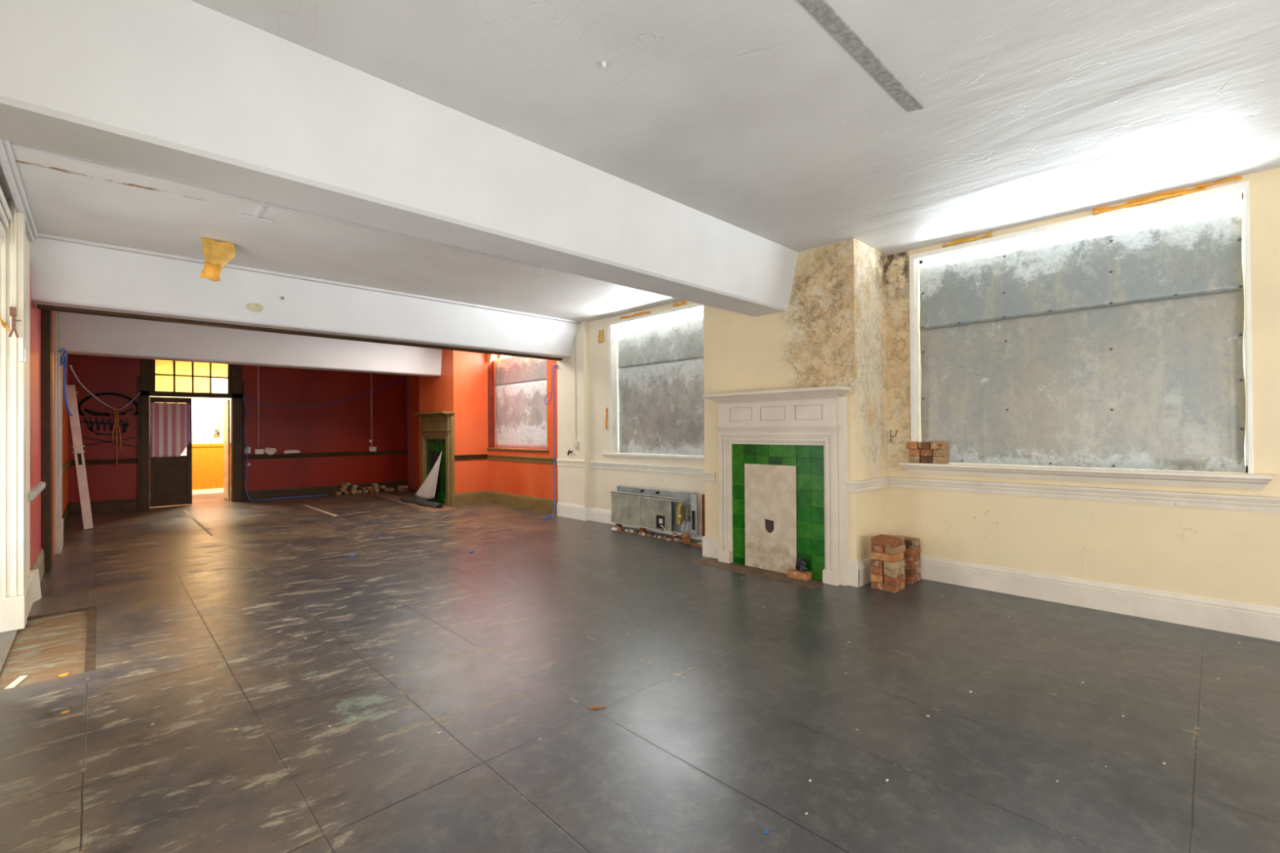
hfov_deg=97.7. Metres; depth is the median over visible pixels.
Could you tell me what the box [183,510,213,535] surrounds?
batten
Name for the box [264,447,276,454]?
paper scrap
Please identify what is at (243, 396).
cable
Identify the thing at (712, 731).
floor
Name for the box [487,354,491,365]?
tape
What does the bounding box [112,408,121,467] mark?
twine
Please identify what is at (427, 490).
sheet
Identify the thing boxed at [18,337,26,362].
switch plate
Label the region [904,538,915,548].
brick
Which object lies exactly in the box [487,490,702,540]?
baseboard
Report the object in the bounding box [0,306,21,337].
bracket
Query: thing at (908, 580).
brick
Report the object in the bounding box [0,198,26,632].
trim
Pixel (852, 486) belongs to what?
rail
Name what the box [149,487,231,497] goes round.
baseboard
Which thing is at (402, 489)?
brick
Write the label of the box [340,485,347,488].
brick
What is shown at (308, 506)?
batten
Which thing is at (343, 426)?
wall
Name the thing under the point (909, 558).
brick
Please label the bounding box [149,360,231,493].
wall
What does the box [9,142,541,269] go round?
trim
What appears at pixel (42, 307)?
trim
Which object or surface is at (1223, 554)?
wall
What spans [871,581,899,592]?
brick
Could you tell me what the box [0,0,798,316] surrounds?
ceiling beam
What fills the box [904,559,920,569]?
brick
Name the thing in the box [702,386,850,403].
mantel shelf
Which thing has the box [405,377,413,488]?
cable
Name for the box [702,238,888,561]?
wall
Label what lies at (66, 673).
scrap
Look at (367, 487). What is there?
brick
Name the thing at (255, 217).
ceiling fitting
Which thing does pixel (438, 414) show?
mantel shelf
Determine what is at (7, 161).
trim
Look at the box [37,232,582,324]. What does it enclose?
trim
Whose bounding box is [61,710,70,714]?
scrap
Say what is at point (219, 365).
pipe
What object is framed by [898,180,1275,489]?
window
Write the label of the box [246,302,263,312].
plate
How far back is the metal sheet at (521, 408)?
10.57 m
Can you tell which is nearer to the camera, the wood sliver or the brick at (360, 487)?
the wood sliver
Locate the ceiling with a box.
[0,0,1279,322]
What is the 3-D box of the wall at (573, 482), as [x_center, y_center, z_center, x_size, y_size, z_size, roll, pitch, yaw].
[-1.090,-0.085,9.102,0.100,3.140,0.730,0,-1,-44]
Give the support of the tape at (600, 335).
attached to the wall at (1223, 554)
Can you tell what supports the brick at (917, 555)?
on the brick
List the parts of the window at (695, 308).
sill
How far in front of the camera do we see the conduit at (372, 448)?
13.48 m
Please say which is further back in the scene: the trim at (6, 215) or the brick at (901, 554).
the brick at (901, 554)
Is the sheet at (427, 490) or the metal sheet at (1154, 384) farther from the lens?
the sheet at (427, 490)
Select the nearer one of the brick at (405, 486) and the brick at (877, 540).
the brick at (877, 540)
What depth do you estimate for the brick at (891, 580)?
4.87 m
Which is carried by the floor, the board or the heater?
the heater
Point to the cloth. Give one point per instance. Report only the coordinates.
(419, 501)
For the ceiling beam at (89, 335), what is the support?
attached to the ceiling
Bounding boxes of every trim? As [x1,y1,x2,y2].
[0,139,37,242]
[0,186,12,244]
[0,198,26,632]
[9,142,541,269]
[26,605,96,672]
[36,304,562,360]
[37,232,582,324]
[40,310,53,572]
[54,311,63,554]
[223,364,231,443]
[487,355,494,447]
[880,158,1279,256]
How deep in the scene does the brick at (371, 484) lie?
13.25 m
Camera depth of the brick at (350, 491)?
12.90 m
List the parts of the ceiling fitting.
plate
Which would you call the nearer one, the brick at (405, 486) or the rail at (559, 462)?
the rail at (559, 462)
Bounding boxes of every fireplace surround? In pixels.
[412,411,454,506]
[693,386,850,588]
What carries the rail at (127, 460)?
attached to the wall at (343, 426)
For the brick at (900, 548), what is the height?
0.064 m
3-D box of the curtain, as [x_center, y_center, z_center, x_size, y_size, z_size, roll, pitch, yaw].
[-9.136,0.067,10.900,0.609,1.045,0.026,0,-1,-44]
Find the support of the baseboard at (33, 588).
attached to the wall at (35, 313)
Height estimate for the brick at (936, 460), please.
0.064 m
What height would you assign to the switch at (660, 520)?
0.100 m
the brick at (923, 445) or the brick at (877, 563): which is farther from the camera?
the brick at (923, 445)
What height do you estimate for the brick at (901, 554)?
0.064 m
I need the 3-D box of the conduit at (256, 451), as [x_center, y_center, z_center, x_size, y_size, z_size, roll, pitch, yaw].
[-8.095,-0.492,11.892,0.160,2.150,0.060,0,-1,-44]
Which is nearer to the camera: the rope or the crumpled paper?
the crumpled paper
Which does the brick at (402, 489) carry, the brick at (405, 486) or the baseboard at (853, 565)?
the brick at (405, 486)
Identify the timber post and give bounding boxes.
[66,385,93,529]
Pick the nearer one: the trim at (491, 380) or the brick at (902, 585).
the brick at (902, 585)
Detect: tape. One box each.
[200,237,235,281]
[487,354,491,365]
[598,329,603,343]
[604,408,607,429]
[619,310,651,319]
[672,301,687,306]
[942,231,991,248]
[1093,186,1206,215]
[1195,176,1241,187]
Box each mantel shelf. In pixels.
[412,411,454,417]
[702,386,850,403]
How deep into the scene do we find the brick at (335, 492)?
12.70 m
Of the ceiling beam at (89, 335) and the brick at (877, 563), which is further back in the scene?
the ceiling beam at (89, 335)
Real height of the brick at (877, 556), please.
0.064 m
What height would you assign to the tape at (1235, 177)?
0.024 m
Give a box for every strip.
[369,493,457,512]
[798,0,923,111]
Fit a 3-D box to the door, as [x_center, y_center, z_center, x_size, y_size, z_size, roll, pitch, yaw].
[-9.159,0.048,11.424,1.660,3.020,0.845,0,-1,-44]
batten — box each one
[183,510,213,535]
[303,505,337,515]
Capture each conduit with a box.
[254,365,263,453]
[368,373,376,451]
[573,336,577,446]
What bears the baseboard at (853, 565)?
attached to the wall at (832, 331)
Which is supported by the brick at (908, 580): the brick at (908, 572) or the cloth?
the brick at (908, 572)
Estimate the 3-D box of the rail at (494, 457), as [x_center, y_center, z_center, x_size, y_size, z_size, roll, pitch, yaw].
[-2.182,0.598,10.277,0.035,0.105,2.490,0,-1,-44]
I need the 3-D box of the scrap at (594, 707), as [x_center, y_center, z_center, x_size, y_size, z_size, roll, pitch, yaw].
[-0.222,1.437,2.864,0.090,0.006,0.041,0,0,10]
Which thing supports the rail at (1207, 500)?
attached to the wall at (1223, 554)
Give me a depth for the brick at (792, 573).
5.27 m
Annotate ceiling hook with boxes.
[600,60,607,68]
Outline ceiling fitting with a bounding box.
[239,205,272,223]
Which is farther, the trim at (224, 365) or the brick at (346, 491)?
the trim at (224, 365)
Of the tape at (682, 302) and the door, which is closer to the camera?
the tape at (682, 302)
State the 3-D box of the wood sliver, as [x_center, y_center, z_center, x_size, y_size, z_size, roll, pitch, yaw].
[-3.602,1.479,3.231,0.039,0.010,0.198,0,0,-30]
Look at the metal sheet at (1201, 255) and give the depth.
4.43 m
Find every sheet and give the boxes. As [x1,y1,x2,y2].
[414,452,441,498]
[494,356,546,386]
[495,379,546,448]
[617,316,703,368]
[617,357,704,455]
[919,209,1244,329]
[920,288,1245,472]
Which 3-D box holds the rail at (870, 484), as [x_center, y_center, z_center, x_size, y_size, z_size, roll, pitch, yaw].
[2.197,0.542,5.257,0.670,0.105,0.035,0,-1,-44]
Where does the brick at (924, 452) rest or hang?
on the brick at (923, 459)
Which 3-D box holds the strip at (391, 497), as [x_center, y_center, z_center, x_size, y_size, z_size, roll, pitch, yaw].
[-4.801,1.523,11.411,0.540,0.006,3.900,0,-1,-44]
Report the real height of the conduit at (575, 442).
1.970 m
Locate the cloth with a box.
[400,496,444,507]
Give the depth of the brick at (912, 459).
5.24 m
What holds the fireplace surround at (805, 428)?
attached to the wall at (832, 331)
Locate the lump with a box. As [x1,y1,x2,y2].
[795,558,807,571]
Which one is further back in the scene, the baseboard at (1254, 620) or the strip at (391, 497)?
the strip at (391, 497)
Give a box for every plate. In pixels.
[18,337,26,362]
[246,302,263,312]
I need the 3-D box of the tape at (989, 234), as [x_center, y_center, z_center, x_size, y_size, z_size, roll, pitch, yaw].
[2.921,-1.669,5.009,0.044,0.046,0.400,0,-1,-44]
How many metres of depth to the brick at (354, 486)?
12.95 m
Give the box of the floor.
[0,488,1279,852]
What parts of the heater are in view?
ribbed panel, rail, rail, control plate, motor, plate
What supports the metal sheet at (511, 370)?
attached to the window at (500, 356)
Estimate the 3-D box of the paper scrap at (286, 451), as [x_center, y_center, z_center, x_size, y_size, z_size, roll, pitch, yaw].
[-7.639,0.549,12.302,0.324,0.078,0.020,0,-1,-44]
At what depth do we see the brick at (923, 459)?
5.16 m
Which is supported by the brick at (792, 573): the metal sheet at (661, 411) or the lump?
the lump
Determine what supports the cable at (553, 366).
attached to the wall at (573, 482)
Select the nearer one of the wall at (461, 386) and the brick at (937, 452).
the brick at (937, 452)
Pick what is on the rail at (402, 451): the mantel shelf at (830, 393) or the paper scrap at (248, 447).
the paper scrap at (248, 447)
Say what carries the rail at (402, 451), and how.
attached to the wall at (343, 426)
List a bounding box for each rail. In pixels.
[27,481,45,501]
[62,459,71,473]
[69,457,137,465]
[242,449,408,459]
[487,454,557,464]
[556,459,590,467]
[588,461,704,475]
[702,471,719,559]
[846,480,859,493]
[859,476,889,492]
[887,475,1279,513]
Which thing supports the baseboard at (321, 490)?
attached to the wall at (343, 426)
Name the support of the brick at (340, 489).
on the brick at (346, 491)
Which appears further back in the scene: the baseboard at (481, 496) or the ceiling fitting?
the baseboard at (481, 496)
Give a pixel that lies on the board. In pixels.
(770, 490)
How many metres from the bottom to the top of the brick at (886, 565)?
0.064 m
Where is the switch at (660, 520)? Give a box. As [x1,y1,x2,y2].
[658,518,662,526]
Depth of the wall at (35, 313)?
4.98 m
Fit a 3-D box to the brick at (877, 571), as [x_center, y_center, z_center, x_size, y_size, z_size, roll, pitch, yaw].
[2.161,1.274,5.010,0.213,0.064,0.102,0,-1,-44]
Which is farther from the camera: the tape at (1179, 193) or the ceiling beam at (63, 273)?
the ceiling beam at (63, 273)
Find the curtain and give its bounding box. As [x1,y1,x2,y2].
[150,402,191,457]
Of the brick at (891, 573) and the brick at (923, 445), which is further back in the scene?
the brick at (923, 445)
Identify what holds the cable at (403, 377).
attached to the wall at (343, 426)
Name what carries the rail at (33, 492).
attached to the wall at (35, 313)
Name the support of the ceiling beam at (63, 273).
attached to the ceiling
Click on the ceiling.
(751, 116)
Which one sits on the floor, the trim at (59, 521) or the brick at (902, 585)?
the brick at (902, 585)
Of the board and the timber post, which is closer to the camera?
the board
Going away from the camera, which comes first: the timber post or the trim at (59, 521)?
the trim at (59, 521)
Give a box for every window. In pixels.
[454,355,548,460]
[601,303,704,461]
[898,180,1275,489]
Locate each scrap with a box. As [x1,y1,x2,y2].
[58,672,70,676]
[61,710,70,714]
[244,446,250,453]
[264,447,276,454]
[284,449,301,453]
[586,705,604,709]
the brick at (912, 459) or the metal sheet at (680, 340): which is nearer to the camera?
the brick at (912, 459)
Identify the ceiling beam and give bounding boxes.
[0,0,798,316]
[29,237,578,358]
[62,311,442,377]
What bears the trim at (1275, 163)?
attached to the wall at (1223, 554)
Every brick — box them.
[333,491,341,494]
[338,488,346,491]
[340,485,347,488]
[341,482,351,485]
[342,490,349,494]
[348,490,355,493]
[349,487,356,491]
[350,484,357,488]
[359,486,366,489]
[365,486,373,489]
[370,483,377,486]
[378,484,386,488]
[397,484,408,488]
[397,488,408,491]
[786,568,812,581]
[871,535,899,547]
[871,544,884,553]
[871,551,899,562]
[871,559,884,568]
[871,566,884,575]
[871,573,884,582]
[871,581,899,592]
[876,533,904,545]
[883,559,904,570]
[884,543,905,555]
[884,566,904,577]
[884,573,905,585]
[896,535,919,546]
[898,551,903,560]
[899,581,905,590]
[903,545,920,555]
[903,554,915,562]
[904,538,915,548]
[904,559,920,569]
[904,568,915,577]
[904,573,920,584]
[906,441,921,448]
[908,448,920,455]
[908,455,920,462]
[915,552,919,560]
[915,566,920,574]
[918,441,930,448]
[920,448,935,456]
[920,456,933,463]
[930,442,946,448]
[933,448,949,456]
[933,456,949,463]
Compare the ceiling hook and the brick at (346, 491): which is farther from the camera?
the brick at (346, 491)
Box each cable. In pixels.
[58,348,73,416]
[243,395,327,500]
[244,377,404,407]
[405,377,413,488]
[542,364,558,519]
[544,365,557,404]
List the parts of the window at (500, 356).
sash, sill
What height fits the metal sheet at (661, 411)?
1.320 m
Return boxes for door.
[137,358,244,509]
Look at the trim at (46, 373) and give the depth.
5.78 m
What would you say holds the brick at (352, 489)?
on the brick at (350, 491)
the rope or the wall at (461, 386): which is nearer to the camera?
the rope
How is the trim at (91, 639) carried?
on the floor
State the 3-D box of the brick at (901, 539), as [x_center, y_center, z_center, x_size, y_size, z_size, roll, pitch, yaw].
[2.242,1.013,5.007,0.102,0.064,0.213,0,0,-43]
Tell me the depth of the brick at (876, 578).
4.93 m
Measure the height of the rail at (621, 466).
0.100 m
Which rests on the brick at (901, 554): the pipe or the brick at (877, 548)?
the brick at (877, 548)
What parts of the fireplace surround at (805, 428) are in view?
head moulding, neck moulding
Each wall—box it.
[25,233,40,583]
[52,311,68,556]
[68,354,407,502]
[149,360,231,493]
[407,167,1279,608]
[418,349,488,498]
[556,321,590,507]
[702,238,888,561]
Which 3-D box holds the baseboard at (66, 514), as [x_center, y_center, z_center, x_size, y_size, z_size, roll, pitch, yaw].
[-8.799,1.417,8.570,0.024,0.240,3.780,0,-1,-44]
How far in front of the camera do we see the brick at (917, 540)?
5.22 m
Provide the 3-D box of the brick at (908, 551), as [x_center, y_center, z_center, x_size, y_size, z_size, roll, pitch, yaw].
[2.510,1.142,5.193,0.213,0.064,0.102,0,0,-42]
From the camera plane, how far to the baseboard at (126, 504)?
10.27 m
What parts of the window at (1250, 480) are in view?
sill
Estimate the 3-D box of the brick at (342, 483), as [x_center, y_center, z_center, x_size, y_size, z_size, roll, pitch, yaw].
[-6.773,1.321,12.886,0.213,0.064,0.102,-1,0,29]
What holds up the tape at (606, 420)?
attached to the wall at (1223, 554)
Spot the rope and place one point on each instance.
(71, 368)
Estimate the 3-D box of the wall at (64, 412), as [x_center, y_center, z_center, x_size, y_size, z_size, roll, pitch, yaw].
[-8.530,-0.040,7.749,0.730,3.140,5.400,0,-1,-44]
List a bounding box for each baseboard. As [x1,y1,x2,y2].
[25,548,44,617]
[62,500,71,533]
[70,497,137,514]
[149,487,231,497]
[242,480,408,501]
[454,490,488,506]
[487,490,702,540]
[848,558,859,587]
[857,557,871,586]
[920,555,1279,641]
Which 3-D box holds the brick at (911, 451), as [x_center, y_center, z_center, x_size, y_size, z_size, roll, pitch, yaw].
[2.611,0.243,5.290,0.132,0.064,0.102,0,-1,-44]
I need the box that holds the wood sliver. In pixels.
[4,675,27,689]
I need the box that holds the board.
[744,463,796,573]
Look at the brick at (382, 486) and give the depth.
13.36 m
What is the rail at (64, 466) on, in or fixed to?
attached to the wall at (64, 412)
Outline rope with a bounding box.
[70,364,140,409]
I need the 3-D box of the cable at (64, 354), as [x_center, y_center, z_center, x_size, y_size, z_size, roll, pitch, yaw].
[-7.215,-0.551,7.017,0.070,0.830,0.620,0,0,-37]
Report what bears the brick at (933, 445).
on the brick at (937, 452)
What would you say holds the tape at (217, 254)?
attached to the ceiling
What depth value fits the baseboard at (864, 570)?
5.10 m
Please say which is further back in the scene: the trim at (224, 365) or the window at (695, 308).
the trim at (224, 365)
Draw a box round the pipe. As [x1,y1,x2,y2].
[218,364,219,435]
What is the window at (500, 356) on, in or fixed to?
in the wall at (1223, 554)
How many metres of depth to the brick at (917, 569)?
5.19 m
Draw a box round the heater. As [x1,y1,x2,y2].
[610,484,705,538]
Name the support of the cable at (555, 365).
attached to the wall at (573, 482)
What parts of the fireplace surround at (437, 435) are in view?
head moulding, neck moulding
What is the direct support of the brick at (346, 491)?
on the floor
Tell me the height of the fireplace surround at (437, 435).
1.795 m
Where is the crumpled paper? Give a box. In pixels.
[681,531,690,545]
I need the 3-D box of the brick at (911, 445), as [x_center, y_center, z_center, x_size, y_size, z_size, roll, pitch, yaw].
[2.597,0.178,5.305,0.132,0.064,0.102,0,-1,-44]
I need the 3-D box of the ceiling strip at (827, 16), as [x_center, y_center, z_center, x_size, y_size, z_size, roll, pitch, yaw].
[0.964,-1.707,2.509,1.479,0.011,0.070,0,-1,-44]
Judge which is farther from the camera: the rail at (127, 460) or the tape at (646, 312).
the rail at (127, 460)

